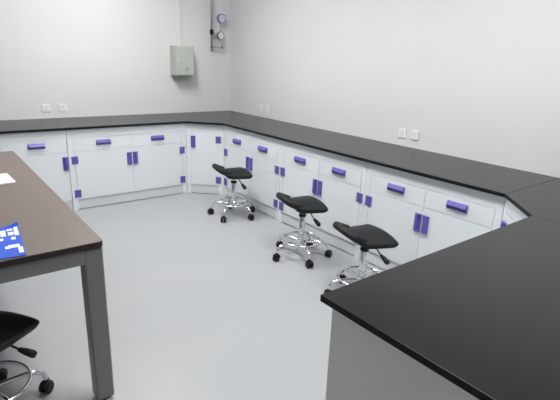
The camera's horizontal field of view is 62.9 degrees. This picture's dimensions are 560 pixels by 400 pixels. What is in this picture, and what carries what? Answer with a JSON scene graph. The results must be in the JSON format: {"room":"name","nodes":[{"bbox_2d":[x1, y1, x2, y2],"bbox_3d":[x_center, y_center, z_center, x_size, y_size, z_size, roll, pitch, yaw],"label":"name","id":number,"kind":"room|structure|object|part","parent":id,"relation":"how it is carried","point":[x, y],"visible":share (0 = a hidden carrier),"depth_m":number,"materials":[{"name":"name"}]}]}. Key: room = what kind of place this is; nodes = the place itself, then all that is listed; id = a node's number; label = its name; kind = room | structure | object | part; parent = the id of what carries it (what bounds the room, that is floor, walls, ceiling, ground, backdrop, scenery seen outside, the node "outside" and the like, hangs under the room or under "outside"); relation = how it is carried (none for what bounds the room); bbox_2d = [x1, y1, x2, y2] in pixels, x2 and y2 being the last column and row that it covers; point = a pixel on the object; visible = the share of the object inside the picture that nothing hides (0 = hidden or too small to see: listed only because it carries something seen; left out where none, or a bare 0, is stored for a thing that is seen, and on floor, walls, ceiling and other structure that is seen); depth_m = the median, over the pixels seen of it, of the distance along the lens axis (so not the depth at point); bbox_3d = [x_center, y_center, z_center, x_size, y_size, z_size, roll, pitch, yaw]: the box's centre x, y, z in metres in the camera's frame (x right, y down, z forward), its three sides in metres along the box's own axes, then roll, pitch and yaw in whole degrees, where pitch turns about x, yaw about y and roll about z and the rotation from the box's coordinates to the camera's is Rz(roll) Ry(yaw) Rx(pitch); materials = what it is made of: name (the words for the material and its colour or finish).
{"room":"laboratory","nodes":[
{"label":"laboratory","id":0,"kind":"room"},
{"bbox_2d":[0,0,230,119],"bbox_3d":[-3.551,-1.326,4.047,7.200,3.000,0.150,-11,22,-36],"label":"wall","id":1,"kind":"structure","parent":0,"point":[91,57],"depth_m":5.17,"materials":[{"name":"paint"}]},
{"bbox_2d":[41,104,50,112],"bbox_3d":[-2.509,-0.982,4.908,0.086,0.086,0.012,-11,22,-36],"label":"wall socket","id":2,"kind":"object","parent":1,"relation":"attached to","point":[45,107],"visible":1,"depth_m":4.90,"materials":[{"name":"white plastic"}]},
{"bbox_2d":[58,104,66,111],"bbox_3d":[-2.377,-1.008,5.007,0.086,0.086,0.012,-11,22,-36],"label":"wall socket","id":3,"kind":"object","parent":1,"relation":"attached to","point":[61,107],"visible":1,"depth_m":5.00,"materials":[{"name":"white plastic"}]},
{"bbox_2d":[179,0,182,45],"bbox_3d":[-1.189,-2.538,5.451,0.030,1.334,0.021,-11,22,-36],"label":"conduit","id":4,"kind":"object","parent":1,"relation":"attached to","point":[181,24],"visible":1,"depth_m":5.56,"materials":[{"name":"grey"}]},
{"bbox_2d":[170,45,193,75],"bbox_3d":[-1.197,-1.706,5.616,0.238,0.350,0.189,-11,22,-36],"label":"electrical box","id":5,"kind":"object","parent":1,"relation":"attached to","point":[181,57],"visible":1,"depth_m":5.55,"materials":[{"name":"grey metal"}]},
{"bbox_3d":[-1.148,-1.686,5.556,0.218,0.326,0.010,-11,22,-36],"label":"door","id":6,"kind":"part","parent":5,"relation":"part of","materials":[{"name":"grey metal"}]},
{"bbox_2d":[210,0,225,51],"bbox_3d":[-0.782,-2.576,5.710,0.214,1.386,0.111,-11,22,-36],"label":"gas pipe","id":7,"kind":"object","parent":1,"relation":"attached to","point":[221,18],"visible":1,"depth_m":5.80,"materials":[{"name":"silver metal"}]},
{"bbox_2d":[0,184,384,399],"bbox_3d":[-1.053,1.243,1.388,7.500,0.150,8.500,-11,22,-36],"label":"floor","id":8,"kind":"structure","parent":0,"point":[200,307],"depth_m":2.94,"materials":[{"name":"grey plastic"}]},
{"bbox_2d":[0,311,53,399],"bbox_3d":[-1.263,0.710,1.986,0.492,0.499,0.496,-11,22,-36],"label":"stool","id":9,"kind":"object","parent":8,"relation":"on","point":[13,326],"visible":1,"depth_m":1.99,"materials":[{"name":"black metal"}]},
{"bbox_3d":[-1.167,0.877,1.956,0.219,0.083,0.025,12,20,28],"label":"leg","id":10,"kind":"part","parent":9,"relation":"part of","materials":[{"name":"silver metal"}]},
{"bbox_3d":[-1.265,0.552,1.936,0.380,0.072,0.273,4,17,7],"label":"seat","id":11,"kind":"part","parent":9,"relation":"part of","materials":[{"name":"black leather"}]},
{"bbox_3d":[-1.182,0.832,2.100,0.219,0.083,0.025,-13,23,-40],"label":"leg","id":12,"kind":"part","parent":9,"relation":"part of","materials":[{"name":"silver metal"}]},
{"bbox_2d":[0,130,73,210],"bbox_3d":[-2.510,-0.326,4.628,0.555,0.825,0.725,-11,22,-36],"label":"base cabinet","id":13,"kind":"object","parent":8,"relation":"on","point":[45,153],"visible":0.36,"depth_m":4.38,"materials":[{"name":"white laminate"}]},
{"bbox_3d":[-2.280,-0.499,4.290,0.149,0.054,0.025,-11,22,-36],"label":"handle","id":14,"kind":"part","parent":13,"relation":"part of","materials":[{"name":"blue plastic"}]},
{"bbox_3d":[-2.278,-0.490,4.315,0.498,0.126,0.005,-11,22,-36],"label":"drawer","id":15,"kind":"part","parent":13,"relation":"part of","materials":[{"name":"white laminate"}]},
{"bbox_3d":[-2.289,-0.193,4.407,0.498,0.488,0.005,-11,22,-36],"label":"door","id":16,"kind":"part","parent":13,"relation":"part of","materials":[{"name":"white laminate"}]},
{"bbox_3d":[-2.099,-0.353,4.489,0.053,0.132,0.022,-11,22,-36],"label":"handle","id":17,"kind":"part","parent":13,"relation":"part of","materials":[{"name":"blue plastic"}]},
{"bbox_2d":[0,151,113,399],"bbox_3d":[-1.967,0.382,2.449,1.380,0.800,2.172,-11,22,-36],"label":"table","id":18,"kind":"object","parent":8,"relation":"on","point":[54,237],"visible":0.79,"depth_m":2.03,"materials":[{"name":"brown"}]},
{"bbox_2d":[0,173,15,184],"bbox_3d":[-1.720,-0.118,2.730,0.210,0.007,0.250,-12,22,-39],"label":"booklet","id":19,"kind":"object","parent":18,"relation":"on","point":[5,178],"visible":1,"depth_m":2.74,"materials":[{"name":"white paper"}]},
{"bbox_2d":[0,222,25,259],"bbox_3d":[-1.182,0.172,1.830,0.260,0.024,0.355,-9,20,-32],"label":"brochure","id":20,"kind":"object","parent":18,"relation":"on","point":[11,244],"visible":1,"depth_m":1.86,"materials":[{"name":"blue paper"}]},
{"bbox_3d":[-0.821,0.555,2.057,0.080,0.758,0.080,-11,22,-36],"label":"leg","id":21,"kind":"part","parent":18,"relation":"part of","materials":[{"name":"grey paint"}]},
{"bbox_2d":[66,123,186,210],"bbox_3d":[-1.788,-0.465,5.171,1.270,0.825,0.725,-11,22,-36],"label":"base cabinet","id":22,"kind":"object","parent":8,"relation":"on","point":[108,166],"visible":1,"depth_m":4.87,"materials":[{"name":"white laminate"}]},
{"bbox_2d":[0,114,184,133],"bbox_3d":[-2.374,-0.758,4.601,2.743,0.024,0.748,-11,22,-36],"label":"countertop","id":23,"kind":"structure","parent":22,"relation":"on","point":[93,122],"depth_m":4.74,"materials":[{"name":"black"}]},
{"bbox_3d":[-1.803,-0.582,4.672,0.575,0.126,0.005,-11,22,-36],"label":"drawer","id":24,"kind":"part","parent":22,"relation":"part of","materials":[{"name":"white laminate"}]},
{"bbox_3d":[-1.793,-0.588,4.658,0.149,0.054,0.025,-11,22,-36],"label":"handle","id":25,"kind":"part","parent":22,"relation":"part of","materials":[{"name":"blue plastic"}]},
{"bbox_3d":[-1.814,-0.285,4.764,0.575,0.488,0.005,-11,22,-36],"label":"door","id":26,"kind":"part","parent":22,"relation":"part of","materials":[{"name":"white laminate"}]},
{"bbox_3d":[-1.597,-0.443,4.870,0.053,0.132,0.022,-11,22,-36],"label":"handle","id":27,"kind":"part","parent":22,"relation":"part of","materials":[{"name":"blue plastic"}]},
{"bbox_3d":[-1.548,-0.452,4.907,0.053,0.132,0.022,-11,22,-36],"label":"handle","id":28,"kind":"part","parent":22,"relation":"part of","materials":[{"name":"blue plastic"}]},
{"bbox_3d":[-1.345,-0.670,5.017,0.575,0.126,0.005,-11,22,-36],"label":"drawer","id":29,"kind":"part","parent":22,"relation":"part of","materials":[{"name":"white laminate"}]},
{"bbox_3d":[-1.335,-0.677,5.002,0.149,0.054,0.025,-11,22,-36],"label":"handle","id":30,"kind":"part","parent":22,"relation":"part of","materials":[{"name":"blue plastic"}]},
{"bbox_3d":[-1.356,-0.373,5.109,0.575,0.488,0.005,-11,22,-36],"label":"door","id":31,"kind":"part","parent":22,"relation":"part of","materials":[{"name":"white laminate"}]},
{"bbox_2d":[186,123,223,194],"bbox_3d":[-0.798,-0.609,5.761,1.030,0.825,1.015,-11,22,-36],"label":"base cabinet","id":32,"kind":"object","parent":8,"relation":"on","point":[204,142],"visible":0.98,"depth_m":5.27,"materials":[{"name":"white laminate"}]},
{"bbox_3d":[-0.992,-0.666,5.219,0.053,0.132,0.022,4,17,5],"label":"handle","id":33,"kind":"part","parent":32,"relation":"part of","materials":[{"name":"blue plastic"}]},
{"bbox_3d":[-0.867,-0.475,5.279,0.317,0.618,0.005,4,17,5],"label":"door","id":34,"kind":"part","parent":32,"relation":"part of","materials":[{"name":"white laminate"}]},
{"bbox_2d":[161,111,273,124],"bbox_3d":[-0.780,-1.009,5.615,1.054,0.024,1.054,-11,22,-36],"label":"countertop","id":35,"kind":"structure","parent":32,"relation":"on","point":[209,117],"depth_m":5.55,"materials":[{"name":"black stone"}]},
{"bbox_2d":[207,164,254,222],"bbox_3d":[-0.458,-0.102,4.648,0.489,0.539,0.492,-11,22,-36],"label":"stool","id":36,"kind":"object","parent":8,"relation":"on","point":[238,173],"visible":1,"depth_m":4.57,"materials":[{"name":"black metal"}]},
{"bbox_3d":[-0.605,0.053,4.694,0.219,0.083,0.025,2,17,1],"label":"leg","id":37,"kind":"part","parent":36,"relation":"part of","materials":[{"name":"silver metal"}]},
{"bbox_3d":[-0.519,0.093,4.576,0.025,0.083,0.219,8,18,18],"label":"leg","id":38,"kind":"part","parent":36,"relation":"part of","materials":[{"name":"silver metal"}]},
{"bbox_3d":[-0.452,-0.280,4.594,0.273,0.072,0.380,-5,19,-23],"label":"seat","id":39,"kind":"part","parent":36,"relation":"part of","materials":[{"name":"black leather"}]},
{"bbox_3d":[-0.374,0.085,4.620,0.219,0.083,0.025,15,21,35],"label":"leg","id":40,"kind":"part","parent":36,"relation":"part of","materials":[{"name":"silver metal"}]},
{"bbox_3d":[-0.370,0.040,4.765,0.219,0.083,0.025,-10,21,-34],"label":"leg","id":41,"kind":"part","parent":36,"relation":"part of","materials":[{"name":"silver metal"}]},
{"bbox_2d":[224,126,280,220],"bbox_3d":[-0.059,-0.366,5.069,0.725,0.825,1.044,-11,22,-36],"label":"base cabinet","id":42,"kind":"object","parent":8,"relation":"on","point":[258,154],"visible":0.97,"depth_m":4.78,"materials":[{"name":"white laminate"}]},
{"bbox_3d":[-0.472,-0.630,4.960,0.025,0.054,0.149,-11,22,-36],"label":"handle","id":43,"kind":"part","parent":42,"relation":"part of","materials":[{"name":"blue plastic"}]},
{"bbox_3d":[-0.460,-0.622,4.973,0.005,0.126,0.473,-11,22,-36],"label":"drawer","id":44,"kind":"part","parent":42,"relation":"part of","materials":[{"name":"white laminate"}]},
{"bbox_3d":[-0.472,-0.325,5.064,0.005,0.488,0.473,-11,22,-36],"label":"door","id":45,"kind":"part","parent":42,"relation":"part of","materials":[{"name":"white laminate"}]},
{"bbox_3d":[-0.351,-0.392,4.863,0.022,0.132,0.053,-11,22,-36],"label":"handle","id":46,"kind":"part","parent":42,"relation":"part of","materials":[{"name":"blue plastic"}]},
{"bbox_3d":[-0.313,-0.376,4.816,0.022,0.132,0.053,-11,22,-36],"label":"handle","id":47,"kind":"part","parent":42,"relation":"part of","materials":[{"name":"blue plastic"}]},
{"bbox_3d":[-0.179,-0.508,4.603,0.025,0.054,0.149,-11,22,-36],"label":"handle","id":48,"kind":"part","parent":42,"relation":"part of","materials":[{"name":"blue plastic"}]},
{"bbox_3d":[-0.179,-0.203,4.707,0.005,0.488,0.473,-11,22,-36],"label":"door","id":49,"kind":"part","parent":42,"relation":"part of","materials":[{"name":"white laminate"}]},
{"bbox_3d":[-0.168,-0.500,4.615,0.005,0.126,0.473,-11,22,-36],"label":"drawer","id":50,"kind":"part","parent":42,"relation":"part of","materials":[{"name":"white laminate"}]},
{"bbox_2d":[223,120,558,196],"bbox_3d":[0.642,-0.490,4.115,0.748,0.024,3.195,-11,22,-36],"label":"countertop","id":51,"kind":"structure","parent":42,"relation":"on","point":[493,179],"depth_m":3.58,"materials":[{"name":"black stone"}]},
{"bbox_2d":[272,192,331,267],"bbox_3d":[0.160,0.207,3.726,0.494,0.539,0.503,-11,22,-36],"label":"stool","id":52,"kind":"object","parent":8,"relation":"on","point":[304,205],"visible":1,"depth_m":3.67,"materials":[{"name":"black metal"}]},
{"bbox_3d":[0.064,0.381,3.718,0.219,0.083,0.025,-9,20,-31],"label":"leg","id":53,"kind":"part","parent":52,"relation":"part of","materials":[{"name":"silver metal"}]},
{"bbox_3d":[0.074,0.336,3.863,0.219,0.083,0.025,16,22,37],"label":"leg","id":54,"kind":"part","parent":52,"relation":"part of","materials":[{"name":"silver metal"}]},
{"bbox_3d":[0.205,0.402,3.666,0.025,0.083,0.219,-2,18,-14],"label":"leg","id":55,"kind":"part","parent":52,"relation":"part of","materials":[{"name":"silver metal"}]},
{"bbox_3d":[0.198,0.026,3.686,0.273,0.072,0.380,-5,18,-21],"label":"seat","id":56,"kind":"part","parent":52,"relation":"part of","materials":[{"name":"black"}]},
{"bbox_3d":[0.302,0.371,3.779,0.219,0.083,0.025,3,17,3],"label":"leg","id":57,"kind":"part","parent":52,"relation":"part of","materials":[{"name":"silver metal"}]},
{"bbox_2d":[278,140,367,258],"bbox_3d":[0.595,-0.094,4.269,0.725,0.825,1.085,-11,22,-36],"label":"base cabinet","id":58,"kind":"object","parent":8,"relation":"on","point":[338,181],"visible":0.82,"depth_m":3.98,"materials":[{"name":"white laminate"}]},
{"bbox_3d":[0.176,-0.055,4.272,0.005,0.488,0.494,-11,22,-36],"label":"door","id":59,"kind":"part","parent":58,"relation":"part of","materials":[{"name":"white laminate"}]},
{"bbox_3d":[0.176,-0.360,4.168,0.025,0.054,0.149,-11,22,-36],"label":"handle","id":60,"kind":"part","parent":58,"relation":"part of","materials":[{"name":"blue plastic"}]},
{"bbox_3d":[0.188,-0.352,4.181,0.005,0.126,0.494,-11,22,-36],"label":"drawer","id":61,"kind":"part","parent":58,"relation":"part of","materials":[{"name":"white laminate"}]},
{"bbox_3d":[0.303,-0.120,4.063,0.022,0.132,0.053,-11,22,-36],"label":"handle","id":62,"kind":"part","parent":58,"relation":"part of","materials":[{"name":"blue plastic"}]},
{"bbox_3d":[0.342,-0.104,4.017,0.022,0.132,0.053,-11,22,-36],"label":"handle","id":63,"kind":"part","parent":58,"relation":"part of","materials":[{"name":"blue plastic"}]},
{"bbox_3d":[0.481,0.072,3.899,0.005,0.488,0.494,-11,22,-36],"label":"door","id":64,"kind":"part","parent":58,"relation":"part of","materials":[{"name":"white laminate"}]},
{"bbox_3d":[0.481,-0.233,3.795,0.025,0.054,0.149,-11,22,-36],"label":"handle","id":65,"kind":"part","parent":58,"relation":"part of","materials":[{"name":"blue plastic"}]},
{"bbox_3d":[0.493,-0.225,3.808,0.005,0.126,0.494,-11,22,-36],"label":"drawer","id":66,"kind":"part","parent":58,"relation":"part of","materials":[{"name":"white laminate"}]},
{"bbox_2d":[324,221,398,292],"bbox_3d":[0.575,0.410,3.122,0.490,0.539,0.499,-11,22,-36],"label":"stool","id":67,"kind":"object","parent":8,"relation":"on","point":[368,236],"visible":0.74,"depth_m":3.03,"materials":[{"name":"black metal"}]},
{"bbox_3d":[0.434,0.575,3.137,0.219,0.083,0.025,-1,17,-10],"label":"leg","id":68,"kind":"part","parent":67,"relation":"part of","materials":[{"name":"silver metal"}]},
{"bbox_3d":[0.499,0.537,3.268,0.025,0.083,0.219,-7,19,-28],"label":"leg","id":69,"kind":"part","parent":67,"relation":"part of","materials":[{"name":"silver metal"}]},
{"bbox_3d":[0.650,0.548,3.251,0.025,0.083,0.219,18,23,41],"label":"leg","id":70,"kind":"part","parent":67,"relation":"part of","materials":[{"name":"silver metal"}]},
{"bbox_3d":[0.585,0.235,3.061,0.273,0.072,0.380,-4,18,-20],"label":"seat","id":71,"kind":"part","parent":67,"relation":"part of","materials":[{"name":"black leather"}]},
{"bbox_2d":[325,309,478,399],"bbox_3d":[0.647,0.751,1.542,0.726,0.825,0.723,-11,22,-36],"label":"base cabinet","id":72,"kind":"object","parent":8,"relation":"on","point":[362,365],"visible":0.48,"depth_m":1.36,"materials":[{"name":"white laminate"}]},
{"bbox_2d":[320,216,559,399],"bbox_3d":[0.931,0.296,1.607,1.452,0.024,0.750,-11,22,-36],"label":"countertop","id":73,"kind":"structure","parent":72,"relation":"on","point":[481,312],"depth_m":1.40,"materials":[{"name":"black"}]},
{"bbox_2d":[359,163,505,269],"bbox_3d":[1.262,0.184,3.453,0.725,0.825,1.087,-11,22,-36],"label":"base cabinet","id":74,"kind":"object","parent":8,"relation":"on","point":[424,215],"visible":0.38,"depth_m":3.23,"materials":[{"name":"white laminate"}]},
{"bbox_3d":[0.844,0.223,3.456,0.005,0.488,0.492,-11,22,-36],"label":"door","id":75,"kind":"part","parent":74,"relation":"part of","materials":[{"name":"white laminate"}]},
{"bbox_3d":[0.844,-0.082,3.352,0.025,0.054,0.149,-11,22,-36],"label":"handle","id":76,"kind":"part","parent":74,"relation":"part of","materials":[{"name":"blue plastic"}]},
{"bbox_3d":[0.856,-0.074,3.364,0.005,0.126,0.492,-11,22,-36],"label":"drawer","id":77,"kind":"part","parent":74,"relation":"part of","materials":[{"name":"white laminate"}]},
{"bbox_3d":[0.971,0.159,3.248,0.022,0.132,0.053,-11,22,-36],"label":"handle","id":78,"kind":"part","parent":74,"relation":"part of","materials":[{"name":"blue plastic"}]},
{"bbox_3d":[1.009,0.174,3.201,0.022,0.132,0.053,-11,22,-36],"label":"handle","id":79,"kind":"part","parent":74,"relation":"part of","materials":[{"name":"blue plastic"}]},
{"bbox_3d":[1.148,0.350,3.084,0.005,0.488,0.492,-11,22,-36],"label":"door","id":80,"kind":"part","parent":74,"relation":"part of","materials":[{"name":"white laminate"}]},
{"bbox_3d":[1.148,0.045,2.981,0.025,0.054,0.149,-11,22,-36],"label":"handle","id":81,"kind":"part","parent":74,"relation":"part of","materials":[{"name":"blue plastic"}]},
{"bbox_3d":[1.160,0.053,2.993,0.005,0.126,0.492,-11,22,-36],"label":"drawer","id":82,"kind":"part","parent":74,"relation":"part of","materials":[{"name":"white laminate"}]},
{"bbox_2d":[501,199,527,226],"bbox_3d":[1.803,0.473,2.588,1.022,0.825,1.012,-11,22,-36],"label":"base cabinet","id":83,"kind":"object","parent":8,"relation":"on","point":[511,213],"visible":0.05,"depth_m":2.65,"materials":[{"name":"white laminate"}]},
{"bbox_3d":[1.312,0.427,2.634,0.005,0.618,0.373,4,17,5],"label":"door","id":84,"kind":"part","parent":83,"relation":"part of","materials":[{"name":"white laminate"}]},
{"bbox_2d":[505,178,559,222],"bbox_3d":[1.826,0.070,2.450,1.029,0.024,1.031,-11,22,-36],"label":"countertop","id":85,"kind":"structure","parent":83,"relation":"on","point":[542,200],"depth_m":2.59,"materials":[{"name":"black"}]},
{"bbox_2d":[230,0,559,177],"bbox_3d":[1.908,-0.822,3.106,0.150,3.000,8.500,-11,22,-36],"label":"wall","id":86,"kind":"structure","parent":0,"point":[478,80],"depth_m":3.91,"materials":[{"name":"paint"}]},
{"bbox_2d":[259,104,263,110],"bbox_3d":[-0.230,-1.155,5.726,0.012,0.086,0.086,-11,22,-36],"label":"wall socket","id":87,"kind":"object","parent":86,"relation":"attached to","point":[261,105],"visible":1,"depth_m":5.71,"materials":[{"name":"white plastic"}]},
{"bbox_2d":[266,105,270,112],"bbox_3d":[-0.145,-1.115,5.623,0.012,0.086,0.086,-11,22,-36],"label":"wall socket","id":88,"kind":"object","parent":86,"relation":"attached to","point":[268,108],"visible":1,"depth_m":5.61,"materials":[{"name":"white plastic"}]},
{"bbox_2d":[398,128,406,138],"bbox_3d":[1.096,-0.597,4.106,0.012,0.086,0.086,-11,22,-36],"label":"wall socket","id":89,"kind":"object","parent":86,"relation":"attached to","point":[402,132],"visible":1,"depth_m":4.10,"materials":[{"name":"white plastic"}]},
{"bbox_2d":[410,130,419,140],"bbox_3d":[1.180,-0.567,4.003,0.012,0.086,0.086,-11,22,-36],"label":"wall socket","id":90,"kind":"object","parent":86,"relation":"attached to","point":[414,133],"visible":1,"depth_m":4.00,"materials":[{"name":"white plastic"}]}
]}

